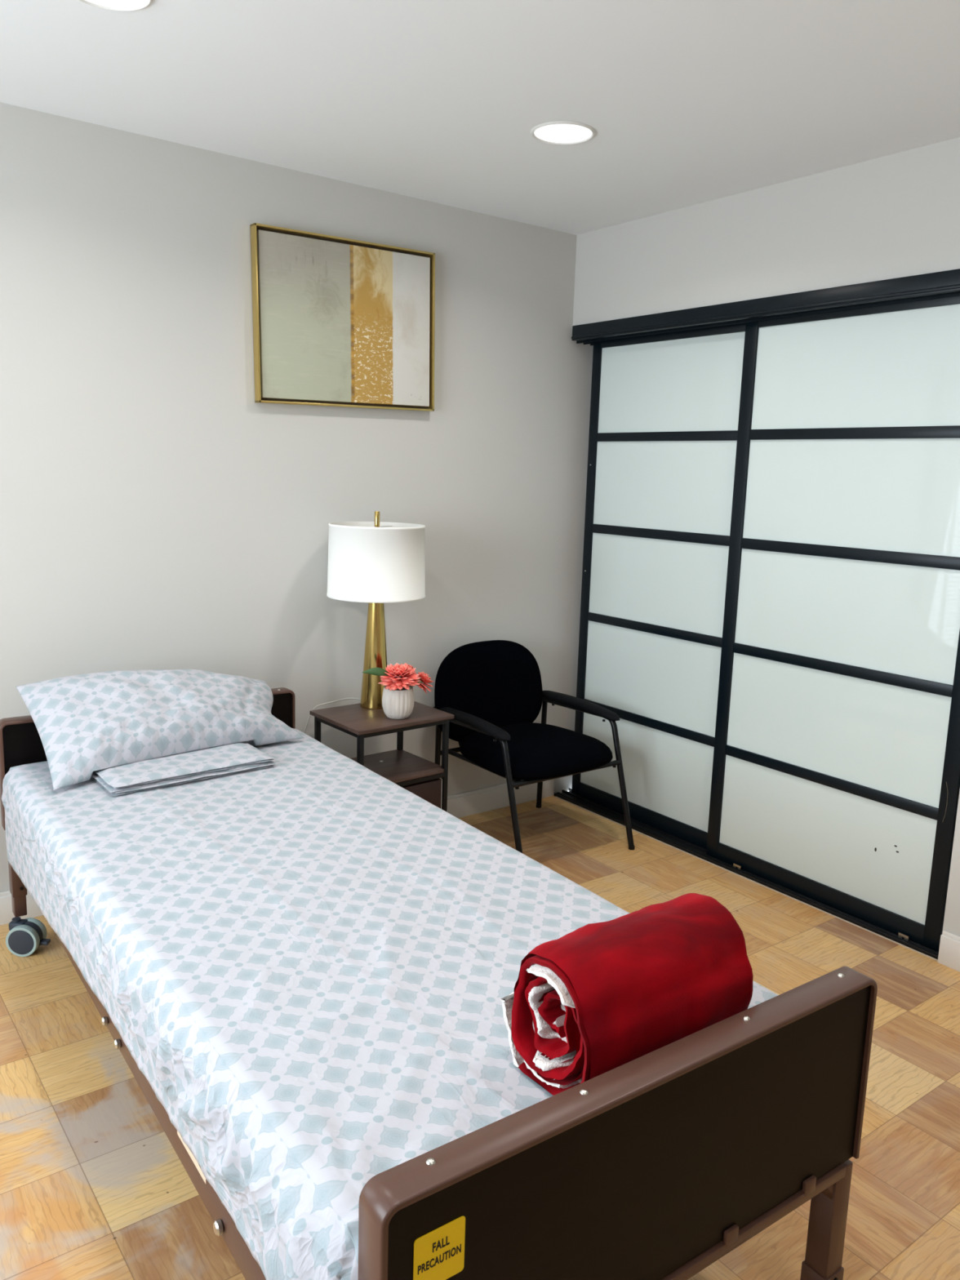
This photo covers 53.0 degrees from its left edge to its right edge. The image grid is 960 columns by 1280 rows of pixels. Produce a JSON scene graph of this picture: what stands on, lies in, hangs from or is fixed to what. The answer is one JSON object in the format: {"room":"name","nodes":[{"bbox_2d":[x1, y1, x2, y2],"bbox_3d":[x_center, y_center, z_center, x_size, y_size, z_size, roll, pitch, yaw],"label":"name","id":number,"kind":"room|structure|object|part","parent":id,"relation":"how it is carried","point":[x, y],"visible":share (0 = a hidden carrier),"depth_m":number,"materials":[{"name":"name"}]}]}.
{"room":"nursing home bedroom","nodes":[
{"label":"nursing home bedroom","id":0,"kind":"room"},
{"bbox_2d":[0,102,593,892],"bbox_3d":[-1.325,-0.329,3.026,4.440,2.440,0.100,-6,12,-37],"label":"wall","id":1,"kind":"structure","parent":0,"point":[155,514],"depth_m":3.27,"materials":[{"name":"grey paint"}]},
{"bbox_2d":[0,778,554,924],"bbox_3d":[-1.382,0.836,3.141,4.299,0.104,0.015,-6,12,-37],"label":"baseboard","id":2,"kind":"structure","parent":1,"relation":"attached to","point":[493,797],"depth_m":4.15,"materials":[{"name":"white paint"}]},
{"bbox_2d":[249,222,435,411],"bbox_3d":[-0.468,-1.124,3.432,0.716,0.572,0.036,-7,13,-36],"label":"framed painting","id":3,"kind":"object","parent":1,"relation":"attached to","point":[338,322],"visible":1,"depth_m":3.40,"materials":[{"name":"beige metal"}]},
{"bbox_2d":[0,0,959,235],"bbox_3d":[0.288,-1.163,0.716,4.600,0.100,5.400,-6,12,-37],"label":"ceiling","id":4,"kind":"structure","parent":0,"point":[687,103],"depth_m":2.49,"materials":[{"name":"white paint"}]},
{"bbox_2d":[79,0,153,11],"bbox_3d":[-0.789,-1.374,2.036,0.191,0.006,0.191,-6,12,-37],"label":"recessed light","id":5,"kind":"object","parent":4,"relation":"in","point":[113,5],"visible":1,"depth_m":2.10,"materials":[{"name":"white plastic"}]},
{"bbox_2d":[85,0,147,8],"bbox_3d":[-0.789,-1.376,2.035,0.169,0.004,0.169,-2,11,-23],"label":"diffuser","id":6,"kind":"object","parent":5,"relation":"attached to","point":[98,3],"depth_m":2.10,"materials":[{"name":"white plastic"}]},
{"bbox_2d":[530,120,595,144],"bbox_3d":[0.242,-1.479,2.812,0.191,0.006,0.191,-6,12,-37],"label":"recessed light","id":7,"kind":"object","parent":4,"relation":"in","point":[557,132],"visible":1,"depth_m":2.81,"materials":[{"name":"white plastic"}]},
{"bbox_2d":[0,791,959,1279],"bbox_3d":[0.212,1.288,1.146,4.398,0.001,5.200,-6,12,-37],"label":"floor","id":8,"kind":"structure","parent":0,"point":[93,1186],"depth_m":2.22,"materials":[{"name":"brown wood"}]},
{"bbox_2d":[309,701,453,812],"bbox_3d":[-0.359,0.555,3.485,0.400,0.600,0.326,-6,13,-39],"label":"side table","id":9,"kind":"object","parent":8,"relation":"on","point":[420,776],"visible":0.56,"depth_m":3.42,"materials":[{"name":"brown wood"}]},
{"bbox_3d":[-0.587,0.556,3.482,0.018,0.586,0.018,-6,13,-39],"label":"leg","id":10,"kind":"part","parent":9,"relation":"part of","materials":[{"name":"black metal"}]},
{"bbox_3d":[-0.490,0.297,3.324,0.016,0.016,0.266,-6,13,-39],"label":"rail","id":11,"kind":"part","parent":9,"relation":"part of","materials":[{"name":"black metal"}]},
{"bbox_3d":[-0.408,0.599,3.266,0.018,0.586,0.018,-6,13,-39],"label":"leg","id":12,"kind":"part","parent":9,"relation":"part of","materials":[{"name":"black metal"}]},
{"bbox_2d":[303,511,425,733],"bbox_3d":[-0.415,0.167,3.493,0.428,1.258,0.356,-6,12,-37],"label":"table lamp","id":13,"kind":"object","parent":9,"relation":"on","point":[376,563],"visible":0.9,"depth_m":3.31,"materials":[{"name":"white fabric"}]},
{"bbox_3d":[-0.560,0.495,3.627,0.300,0.557,0.073,-1,10,-13],"label":"power cord","id":14,"kind":"part","parent":13,"relation":"part of","materials":[{"name":"grey plastic"}]},
{"bbox_3d":[-0.369,-0.283,3.436,0.351,0.257,0.351,-6,12,-37],"label":"lamp shade","id":15,"kind":"part","parent":13,"relation":"part of","materials":[{"name":"white fabric"}]},
{"bbox_2d":[350,749,444,782],"bbox_3d":[-0.356,0.463,3.469,0.372,0.014,0.298,-6,13,-39],"label":"shelf","id":16,"kind":"object","parent":9,"relation":"attached to","point":[397,766],"depth_m":3.47,"materials":[{"name":"brown wood"}]},
{"bbox_2d":[382,685,414,719],"bbox_3d":[-0.287,0.218,3.375,0.113,0.106,0.114,-6,12,-37],"label":"ribbed vase","id":17,"kind":"object","parent":9,"relation":"on","point":[397,704],"visible":0.84,"depth_m":3.33,"materials":[{"name":"beige ceramic"}]},
{"bbox_2d":[362,662,421,690],"bbox_3d":[-0.302,0.129,3.337,0.225,0.091,0.158,-6,12,-37],"label":"flower","id":18,"kind":"object","parent":17,"relation":"on","point":[389,677],"visible":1,"depth_m":3.32,"materials":[{"name":"pink plant"}]},
{"bbox_2d":[414,671,433,693],"bbox_3d":[-0.215,0.151,3.402,0.094,0.083,0.108,6,11,24],"label":"flower","id":19,"kind":"object","parent":17,"relation":"in","point":[424,678],"visible":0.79,"depth_m":3.39,"materials":[{"name":"pink plant"}]},
{"bbox_3d":[-0.310,0.525,3.707,0.018,0.586,0.018,-6,13,-39],"label":"leg","id":20,"kind":"part","parent":9,"relation":"part of","materials":[{"name":"black metal"}]},
{"bbox_3d":[-0.260,0.304,3.329,0.340,0.016,0.016,-6,13,-39],"label":"rail","id":21,"kind":"part","parent":9,"relation":"part of","materials":[{"name":"black metal"}]},
{"bbox_3d":[-0.266,0.499,3.363,0.340,0.015,0.016,-6,13,-39],"label":"shelf rail","id":22,"kind":"part","parent":9,"relation":"part of","materials":[{"name":"brown wood"}]},
{"bbox_3d":[-0.355,0.567,3.481,0.330,0.147,0.280,-6,13,-39],"label":"drawer","id":23,"kind":"part","parent":9,"relation":"part of","materials":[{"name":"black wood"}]},
{"bbox_3d":[-0.131,0.568,3.491,0.018,0.586,0.018,-6,13,-39],"label":"leg","id":24,"kind":"part","parent":9,"relation":"part of","materials":[{"name":"black metal"}]},
{"bbox_2d":[0,687,877,1279],"bbox_3d":[-0.376,0.727,2.192,0.957,0.708,2.346,-5,12,-35],"label":"hospital bed","id":25,"kind":"object","parent":8,"relation":"on","point":[660,1164],"visible":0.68,"depth_m":1.32,"materials":[{"name":"brown metal"}]},
{"bbox_3d":[-1.368,0.693,2.900,0.086,0.270,0.049,-5,12,-35],"label":"leg","id":26,"kind":"part","parent":25,"relation":"part of","materials":[{"name":"brown metal"}]},
{"bbox_3d":[-1.028,0.364,3.078,0.902,0.316,0.038,-5,12,-35],"label":"woodgrain panel","id":27,"kind":"part","parent":25,"relation":"part of","materials":[{"name":"laminate"}]},
{"bbox_3d":[-1.027,0.360,3.077,0.920,0.325,0.054,-5,12,-35],"label":"headboard","id":28,"kind":"part","parent":25,"relation":"part of","materials":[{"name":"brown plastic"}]},
{"bbox_3d":[-0.749,0.785,1.990,0.028,0.064,2.146,-5,12,-35],"label":"rail","id":29,"kind":"part","parent":25,"relation":"part of","materials":[{"name":"brown metal"}]},
{"bbox_2d":[1,728,777,1279],"bbox_3d":[-0.405,0.653,2.209,0.960,0.347,2.144,-5,12,-35],"label":"sheet","id":30,"kind":"object","parent":25,"relation":"on","point":[308,961],"visible":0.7,"depth_m":1.76,"materials":[{"name":"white fabric"}]},
{"bbox_2d":[15,669,303,790],"bbox_3d":[-0.927,0.222,2.901,0.793,0.245,0.405,-5,12,-35],"label":"pillow","id":31,"kind":"object","parent":30,"relation":"on","point":[86,723],"visible":0.98,"depth_m":2.79,"materials":[{"name":"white fabric"}]},
{"bbox_2d":[91,742,276,795],"bbox_3d":[-0.838,0.358,2.744,0.483,0.034,0.212,-6,13,-38],"label":"folded pillowcase","id":32,"kind":"object","parent":30,"relation":"on","point":[224,760],"visible":0.98,"depth_m":2.69,"materials":[{"name":"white fabric"}]},
{"bbox_2d":[500,893,753,1095],"bbox_3d":[0.227,0.526,1.462,0.371,0.210,0.227,-5,12,-35],"label":"rolled blanket","id":33,"kind":"object","parent":30,"relation":"on","point":[591,1001],"visible":0.98,"depth_m":1.39,"materials":[{"name":"red fabric"}]},
{"bbox_3d":[0.245,0.721,1.319,0.902,0.322,0.054,-5,12,-35],"label":"footboard","id":34,"kind":"part","parent":25,"relation":"part of","materials":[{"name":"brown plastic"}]},
{"bbox_3d":[0.245,0.726,1.319,0.884,0.313,0.038,-5,12,-35],"label":"woodgrain panel","id":35,"kind":"part","parent":25,"relation":"part of","materials":[{"name":"laminate"}]},
{"bbox_3d":[0.564,0.987,1.603,0.096,0.255,0.049,-5,12,-35],"label":"leg","id":36,"kind":"part","parent":25,"relation":"part of","materials":[{"name":"brown metal"}]},
{"bbox_2d":[433,640,635,853],"bbox_3d":[0.211,0.424,3.819,0.622,0.776,0.613,-6,12,-37],"label":"armchair","id":37,"kind":"object","parent":8,"relation":"on","point":[492,690],"visible":0.86,"depth_m":3.84,"materials":[{"name":"black fabric"}]},
{"bbox_3d":[-0.174,0.539,3.889,0.022,0.491,0.035,-6,12,-37],"label":"leg","id":38,"kind":"part","parent":37,"relation":"part of","materials":[{"name":"black metal"}]},
{"bbox_3d":[-0.040,0.311,3.679,0.058,0.045,0.490,-6,12,-37],"label":"armrest","id":39,"kind":"part","parent":37,"relation":"part of","materials":[{"name":"black"}]},
{"bbox_3d":[-0.003,0.575,3.665,0.022,0.513,0.579,-6,12,-37],"label":"leg","id":40,"kind":"part","parent":37,"relation":"part of","materials":[{"name":"black metal"}]},
{"bbox_3d":[0.032,0.208,3.950,0.527,0.410,0.060,-6,6,-32],"label":"backrest","id":41,"kind":"part","parent":37,"relation":"part of","materials":[{"name":"black fabric"}]},
{"bbox_3d":[0.193,0.475,3.856,0.557,0.027,0.492,-6,12,-37],"label":"seat frame","id":42,"kind":"part","parent":37,"relation":"part of","materials":[{"name":"black metal"}]},
{"bbox_3d":[0.208,0.429,3.828,0.549,0.110,0.530,-6,12,-37],"label":"seat","id":43,"kind":"part","parent":37,"relation":"part of","materials":[{"name":"black fabric"}]},
{"bbox_3d":[0.271,0.495,4.221,0.022,0.491,0.035,-6,12,-37],"label":"leg","id":44,"kind":"part","parent":37,"relation":"part of","materials":[{"name":"black metal"}]},
{"bbox_3d":[0.406,0.266,4.010,0.058,0.045,0.490,-6,12,-37],"label":"armrest","id":45,"kind":"part","parent":37,"relation":"part of","materials":[{"name":"black"}]},
{"bbox_3d":[0.442,0.530,3.997,0.022,0.513,0.579,-6,12,-37],"label":"leg","id":46,"kind":"part","parent":37,"relation":"part of","materials":[{"name":"black metal"}]},
{"bbox_2d":[573,137,959,937],"bbox_3d":[1.984,-0.087,2.228,0.140,2.440,5.200,-6,12,-37],"label":"wall","id":47,"kind":"structure","parent":0,"point":[895,215],"depth_m":3.21,"materials":[{"name":"grey paint"}]},
{"bbox_2d":[571,324,745,848],"bbox_3d":[0.705,-0.219,3.907,0.086,2.018,0.880,-6,12,-37],"label":"door","id":48,"kind":"structure","parent":47,"relation":"in","point":[664,409],"depth_m":3.91,"materials":[{"name":"white glass"}]},
{"bbox_3d":[0.704,0.535,4.056,0.008,0.365,0.802,-6,12,-37],"label":"glass panel","id":49,"kind":"part","parent":48,"relation":"part of","materials":[{"name":"white glass"}]},
{"bbox_3d":[0.716,0.149,3.988,0.008,0.369,0.802,-6,12,-37],"label":"glass panel","id":50,"kind":"part","parent":48,"relation":"part of","materials":[{"name":"white glass"}]},
{"bbox_3d":[0.727,-0.235,3.921,0.008,0.362,0.802,-6,12,-37],"label":"glass panel","id":51,"kind":"part","parent":48,"relation":"part of","materials":[{"name":"white glass"}]},
{"bbox_3d":[0.739,-0.617,3.854,0.008,0.363,0.802,-6,12,-37],"label":"glass panel","id":52,"kind":"part","parent":48,"relation":"part of","materials":[{"name":"white glass"}]},
{"bbox_3d":[0.751,-0.998,3.787,0.008,0.362,0.802,-6,12,-37],"label":"glass panel","id":53,"kind":"part","parent":48,"relation":"part of","materials":[{"name":"white glass"}]},
{"bbox_2d":[554,787,938,959],"bbox_3d":[0.928,0.845,3.753,0.120,0.014,1.830,-6,12,-37],"label":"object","id":54,"kind":"structure","parent":47,"relation":"attached to","point":[686,846],"depth_m":3.70,"materials":[{"name":"black metal"}]},
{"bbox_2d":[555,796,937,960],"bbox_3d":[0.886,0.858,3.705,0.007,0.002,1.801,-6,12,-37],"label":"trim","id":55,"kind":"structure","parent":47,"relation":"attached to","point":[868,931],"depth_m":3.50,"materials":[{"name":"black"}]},
{"bbox_2d":[571,268,959,345],"bbox_3d":[1.015,-1.145,3.346,0.147,0.066,1.948,-6,12,-37],"label":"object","id":56,"kind":"structure","parent":47,"relation":"attached to","point":[942,284],"depth_m":3.26,"materials":[{"name":"black metal"}]},
{"bbox_2d":[706,295,959,951],"bbox_3d":[1.199,-0.083,3.227,0.046,2.022,0.932,-6,12,-37],"label":"door","id":57,"kind":"structure","parent":47,"relation":"in","point":[835,783],"depth_m":3.20,"materials":[{"name":"white glass"}]},
{"bbox_3d":[1.181,0.671,3.364,0.008,0.365,0.840,-6,12,-37],"label":"glass panel","id":58,"kind":"part","parent":57,"relation":"part of","materials":[{"name":"white glass"}]},
{"bbox_3d":[1.193,0.285,3.296,0.008,0.369,0.840,-6,12,-37],"label":"glass panel","id":59,"kind":"part","parent":57,"relation":"part of","materials":[{"name":"white glass"}]},
{"bbox_3d":[1.205,-0.099,3.228,0.008,0.362,0.840,-6,12,-37],"label":"glass panel","id":60,"kind":"part","parent":57,"relation":"part of","materials":[{"name":"white glass"}]},
{"bbox_3d":[1.216,-0.481,3.161,0.008,0.363,0.840,-6,12,-37],"label":"glass panel","id":61,"kind":"part","parent":57,"relation":"part of","materials":[{"name":"white glass"}]},
{"bbox_3d":[1.228,-0.862,3.095,0.008,0.362,0.840,-6,12,-37],"label":"glass panel","id":62,"kind":"part","parent":57,"relation":"part of","materials":[{"name":"white glass"}]},
{"bbox_2d":[937,930,959,972],"bbox_3d":[2.438,1.212,1.665,0.015,0.104,3.365,-6,12,-37],"label":"baseboard","id":63,"kind":"structure","parent":47,"relation":"attached to","point":[948,956],"depth_m":2.95,"materials":[{"name":"white paint"}]}
]}

